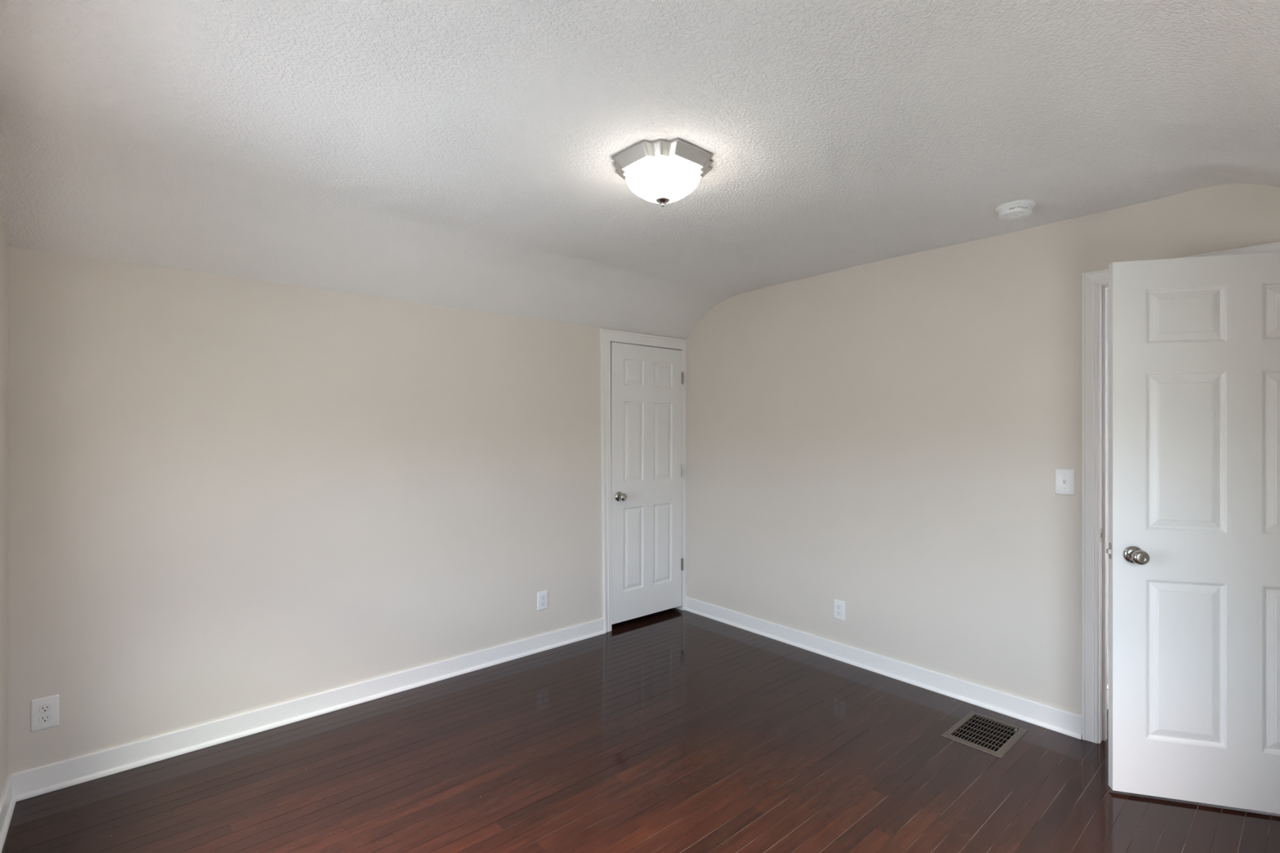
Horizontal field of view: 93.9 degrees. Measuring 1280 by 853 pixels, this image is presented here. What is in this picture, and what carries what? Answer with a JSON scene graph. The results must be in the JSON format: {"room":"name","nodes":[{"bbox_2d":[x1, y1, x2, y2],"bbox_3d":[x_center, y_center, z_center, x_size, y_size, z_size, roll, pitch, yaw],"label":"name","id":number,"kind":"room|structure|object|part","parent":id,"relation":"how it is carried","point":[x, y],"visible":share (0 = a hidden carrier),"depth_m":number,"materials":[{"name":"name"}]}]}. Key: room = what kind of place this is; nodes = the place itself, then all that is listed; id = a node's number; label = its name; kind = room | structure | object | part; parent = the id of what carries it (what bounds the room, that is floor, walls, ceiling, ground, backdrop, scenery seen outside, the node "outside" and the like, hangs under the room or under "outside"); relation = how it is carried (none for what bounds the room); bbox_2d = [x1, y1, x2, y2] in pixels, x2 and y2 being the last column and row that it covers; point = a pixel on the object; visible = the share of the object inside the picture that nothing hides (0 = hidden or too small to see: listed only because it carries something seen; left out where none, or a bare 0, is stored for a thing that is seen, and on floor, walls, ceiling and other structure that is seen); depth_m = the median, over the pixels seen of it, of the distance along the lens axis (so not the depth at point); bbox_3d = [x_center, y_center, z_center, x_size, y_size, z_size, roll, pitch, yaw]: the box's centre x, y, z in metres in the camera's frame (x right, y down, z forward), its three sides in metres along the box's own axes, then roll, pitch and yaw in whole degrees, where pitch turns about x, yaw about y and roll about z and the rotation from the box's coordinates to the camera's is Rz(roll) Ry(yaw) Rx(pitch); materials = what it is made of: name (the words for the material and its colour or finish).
{"room":"empty bedroom","nodes":[
{"label":"empty bedroom","id":0,"kind":"room"},
{"bbox_2d":[0,203,8,798],"bbox_3d":[-1.251,0.190,0.864,0.110,2.460,3.565,0,0,-41],"label":"wall","id":1,"kind":"structure","parent":0,"point":[3,242],"depth_m":2.16,"materials":[{"name":"beige paint"}]},
{"bbox_2d":[0,773,16,852],"bbox_3d":[-1.237,1.360,0.950,0.024,0.100,3.455,0,0,-41],"label":"baseboard","id":2,"kind":"structure","parent":1,"relation":"attached to","point":[7,802],"depth_m":2.13,"materials":[{"name":"white paint"}]},
{"bbox_2d":[8,246,684,774],"bbox_3d":[-1.048,0.190,3.471,3.830,2.460,0.110,0,0,-41],"label":"wall","id":3,"kind":"structure","parent":0,"point":[228,496],"depth_m":2.78,"materials":[{"name":"beige paint"}]},
{"bbox_2d":[31,694,59,732],"bbox_3d":[-2.299,1.109,2.310,0.080,0.124,0.008,0,0,-41],"label":"electrical outlet","id":4,"kind":"object","parent":3,"relation":"attached to","point":[45,711],"visible":1,"depth_m":2.31,"materials":[{"name":"white plastic"}]},
{"bbox_2d":[38,714,51,723],"bbox_3d":[-2.298,1.129,2.308,0.036,0.030,0.001,0,0,-41],"label":"receptacle","id":5,"kind":"object","parent":4,"relation":"attached to","point":[42,718],"depth_m":2.31,"materials":[{"name":"white plastic"}]},
{"bbox_2d":[38,703,51,713],"bbox_3d":[-2.298,1.089,2.308,0.036,0.030,0.001,0,0,-41],"label":"receptacle","id":6,"kind":"object","parent":4,"relation":"attached to","point":[42,708],"depth_m":2.31,"materials":[{"name":"white plastic"}]},
{"bbox_2d":[12,617,605,801],"bbox_3d":[-1.300,1.360,3.165,2.806,0.100,0.024,0,0,-41],"label":"baseboard","id":7,"kind":"structure","parent":3,"relation":"attached to","point":[30,783],"depth_m":2.78,"materials":[{"name":"white paint"}]},
{"bbox_2d":[537,590,547,611],"bbox_3d":[-0.612,1.099,3.771,0.080,0.118,0.008,0,0,-41],"label":"electrical outlet","id":8,"kind":"object","parent":3,"relation":"attached to","point":[542,597],"visible":1,"depth_m":3.77,"materials":[{"name":"white plastic"}]},
{"bbox_2d":[540,601,545,606],"bbox_3d":[-0.611,1.119,3.769,0.034,0.028,0.002,0,0,-41],"label":"receptacle","id":9,"kind":"object","parent":8,"relation":"attached to","point":[542,603],"depth_m":3.77,"materials":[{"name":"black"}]},
{"bbox_2d":[540,595,545,599],"bbox_3d":[-0.611,1.079,3.769,0.034,0.028,0.002,0,0,-41],"label":"receptacle","id":10,"kind":"object","parent":8,"relation":"attached to","point":[542,597],"depth_m":3.77,"materials":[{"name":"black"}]},
{"bbox_2d":[600,328,687,632],"bbox_3d":[0.009,0.372,4.375,0.826,2.076,0.129,0,0,-41],"label":"trim","id":11,"kind":"structure","parent":3,"relation":"attached to","point":[606,335],"depth_m":4.11,"materials":[{"name":"white paint"}]},
{"bbox_3d":[-0.234,0.410,4.097,0.093,2.000,0.014,0,0,-41],"label":"casing","id":12,"kind":"part","parent":11,"relation":"part of","materials":[{"name":"white paint"}]},
{"bbox_3d":[0.042,-0.627,4.336,0.826,0.077,0.014,0,0,-41],"label":"head casing","id":13,"kind":"part","parent":11,"relation":"part of","materials":[{"name":"white paint"}]},
{"bbox_3d":[0.338,0.409,4.594,0.041,2.002,0.012,0,0,-41],"label":"casing","id":14,"kind":"part","parent":11,"relation":"part of","materials":[{"name":"white paint"}]},
{"bbox_2d":[610,342,684,624],"bbox_3d":[0.078,0.394,4.342,0.702,1.952,0.103,0,0,-41],"label":"door","id":15,"kind":"structure","parent":3,"relation":"in","point":[646,382],"depth_m":4.33,"materials":[{"name":"white paint"}]},
{"bbox_3d":[-0.116,0.488,4.130,0.055,0.055,0.038,0,0,-41],"label":"knob","id":16,"kind":"part","parent":15,"relation":"part of","materials":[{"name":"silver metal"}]},
{"bbox_2d":[0,0,1279,339],"bbox_3d":[0.118,-0.868,2.124,3.810,0.543,3.655,0,0,-41],"label":"ceiling","id":17,"kind":"structure","parent":0,"point":[452,153],"depth_m":1.91,"materials":[{"name":"paint"}]},
{"bbox_2d":[612,137,713,206],"bbox_3d":[0.082,-0.876,2.158,0.332,0.164,0.332,0,0,-41],"label":"ceiling light","id":18,"kind":"object","parent":17,"relation":"attached to","point":[662,171],"visible":1,"depth_m":2.07,"materials":[{"name":"white glass"}]},
{"bbox_3d":[0.082,-0.871,2.158,0.242,0.109,0.242,0,0,-41],"label":"lamp shade","id":19,"kind":"part","parent":18,"relation":"part of","materials":[{"name":"white glass"}]},
{"bbox_2d":[995,199,1035,219],"bbox_3d":[1.621,-0.932,2.581,0.147,0.050,0.147,0,0,14],"label":"smoke detector","id":20,"kind":"object","parent":17,"relation":"attached to","point":[1018,209],"visible":1,"depth_m":2.54,"materials":[{"name":"white plastic"}]},
{"bbox_2d":[1,608,1279,852],"bbox_3d":[0.521,1.420,2.568,5.050,0.020,5.000,0,0,-41],"label":"floor","id":21,"kind":"structure","parent":0,"point":[673,730],"depth_m":2.40,"materials":[{"name":"brown wood"}]},
{"bbox_2d":[941,711,1028,758],"bbox_3d":[1.587,1.508,2.747,0.352,0.212,0.246,0,0,-41],"label":"floor vent","id":22,"kind":"object","parent":21,"relation":"in","point":[990,735],"visible":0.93,"depth_m":2.76,"materials":[{"name":"brown metal"}]},
{"bbox_2d":[953,715,1016,750],"bbox_3d":[1.587,1.406,2.748,0.296,0.004,0.192,0,0,-41],"label":"grille","id":23,"kind":"object","parent":22,"relation":"attached to","point":[966,720],"depth_m":2.77,"materials":[{"name":"brown metal"}]},
{"bbox_3d":[1.591,1.443,2.744,0.282,0.014,0.172,0,0,-41],"label":"damper blade","id":24,"kind":"part","parent":22,"relation":"part of","materials":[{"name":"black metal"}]},
{"bbox_2d":[685,183,1279,715],"bbox_3d":[1.560,0.190,3.300,0.110,2.460,3.565,0,0,-41],"label":"wall","id":25,"kind":"structure","parent":0,"point":[886,439],"depth_m":3.23,"materials":[{"name":"beige paint"}]},
{"bbox_2d":[833,599,844,621],"bbox_3d":[1.206,1.112,3.619,0.008,0.118,0.078,0,0,-41],"label":"electrical outlet","id":26,"kind":"object","parent":25,"relation":"attached to","point":[838,606],"visible":1,"depth_m":3.62,"materials":[{"name":"white plastic"}]},
{"bbox_2d":[835,610,841,616],"bbox_3d":[1.204,1.131,3.618,0.002,0.028,0.034,0,0,-41],"label":"receptacle","id":27,"kind":"object","parent":26,"relation":"attached to","point":[838,613],"depth_m":3.62,"materials":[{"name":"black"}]},
{"bbox_2d":[835,604,841,609],"bbox_3d":[1.204,1.093,3.618,0.002,0.028,0.034,0,0,-41],"label":"receptacle","id":28,"kind":"object","parent":26,"relation":"attached to","point":[838,606],"depth_m":3.62,"materials":[{"name":"white plastic"}]},
{"bbox_2d":[684,596,1081,739],"bbox_3d":[1.169,1.360,3.650,0.024,0.100,2.522,0,0,-41],"label":"baseboard","id":29,"kind":"structure","parent":25,"relation":"attached to","point":[1047,717],"depth_m":3.29,"materials":[{"name":"white paint"}]},
{"bbox_2d":[1054,468,1075,495],"bbox_3d":[1.952,0.256,2.749,0.020,0.120,0.078,0,0,-41],"label":"light switch","id":30,"kind":"object","parent":25,"relation":"attached to","point":[1064,479],"visible":1,"depth_m":2.75,"materials":[{"name":"white plastic"}]},
{"bbox_2d":[1081,241,1279,743],"bbox_3d":[2.334,0.358,2.398,0.132,2.103,0.895,0,0,-41],"label":"trim","id":31,"kind":"structure","parent":25,"relation":"attached to","point":[1095,284],"depth_m":2.68,"materials":[{"name":"white paint"}]},
{"bbox_3d":[2.016,0.358,2.677,0.018,2.103,0.057,0,0,-41],"label":"casing","id":32,"kind":"part","parent":31,"relation":"part of","materials":[{"name":"white paint"}]},
{"bbox_3d":[2.290,-0.664,2.360,0.018,0.057,0.895,0,0,-41],"label":"head casing","id":33,"kind":"part","parent":31,"relation":"part of","materials":[{"name":"white paint"}]},
{"bbox_2d":[1106,251,1279,813],"bbox_3d":[2.169,0.383,2.174,0.772,2.026,0.105,0,0,16],"label":"door","id":34,"kind":"structure","parent":25,"relation":"in","point":[1193,550],"depth_m":2.22,"materials":[{"name":"white paint"}]},
{"bbox_3d":[1.818,0.481,2.308,0.003,0.062,0.025,0,0,16],"label":"latch plate","id":35,"kind":"part","parent":34,"relation":"part of","materials":[{"name":"silver metal"}]},
{"bbox_3d":[1.863,0.488,2.227,0.055,0.055,0.038,0,0,16],"label":"knob","id":36,"kind":"part","parent":34,"relation":"part of","materials":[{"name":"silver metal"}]},
{"bbox_2d":[1106,288,1108,684],"bbox_3d":[3.024,0.190,2.576,1.155,2.460,1.735,0,0,-41],"label":"wall","id":37,"kind":"structure","parent":0,"point":[1107,289],"depth_m":3.02,"materials":[{"name":"grey paint"}]},
{"bbox_2d":[1106,684,1108,710],"bbox_3d":[2.493,1.355,3.124,1.040,0.110,0.012,0,0,-41],"label":"baseboard","id":38,"kind":"structure","parent":37,"relation":"attached to","point":[1108,684],"depth_m":2.98,"materials":[{"name":"white paint"}]}
]}

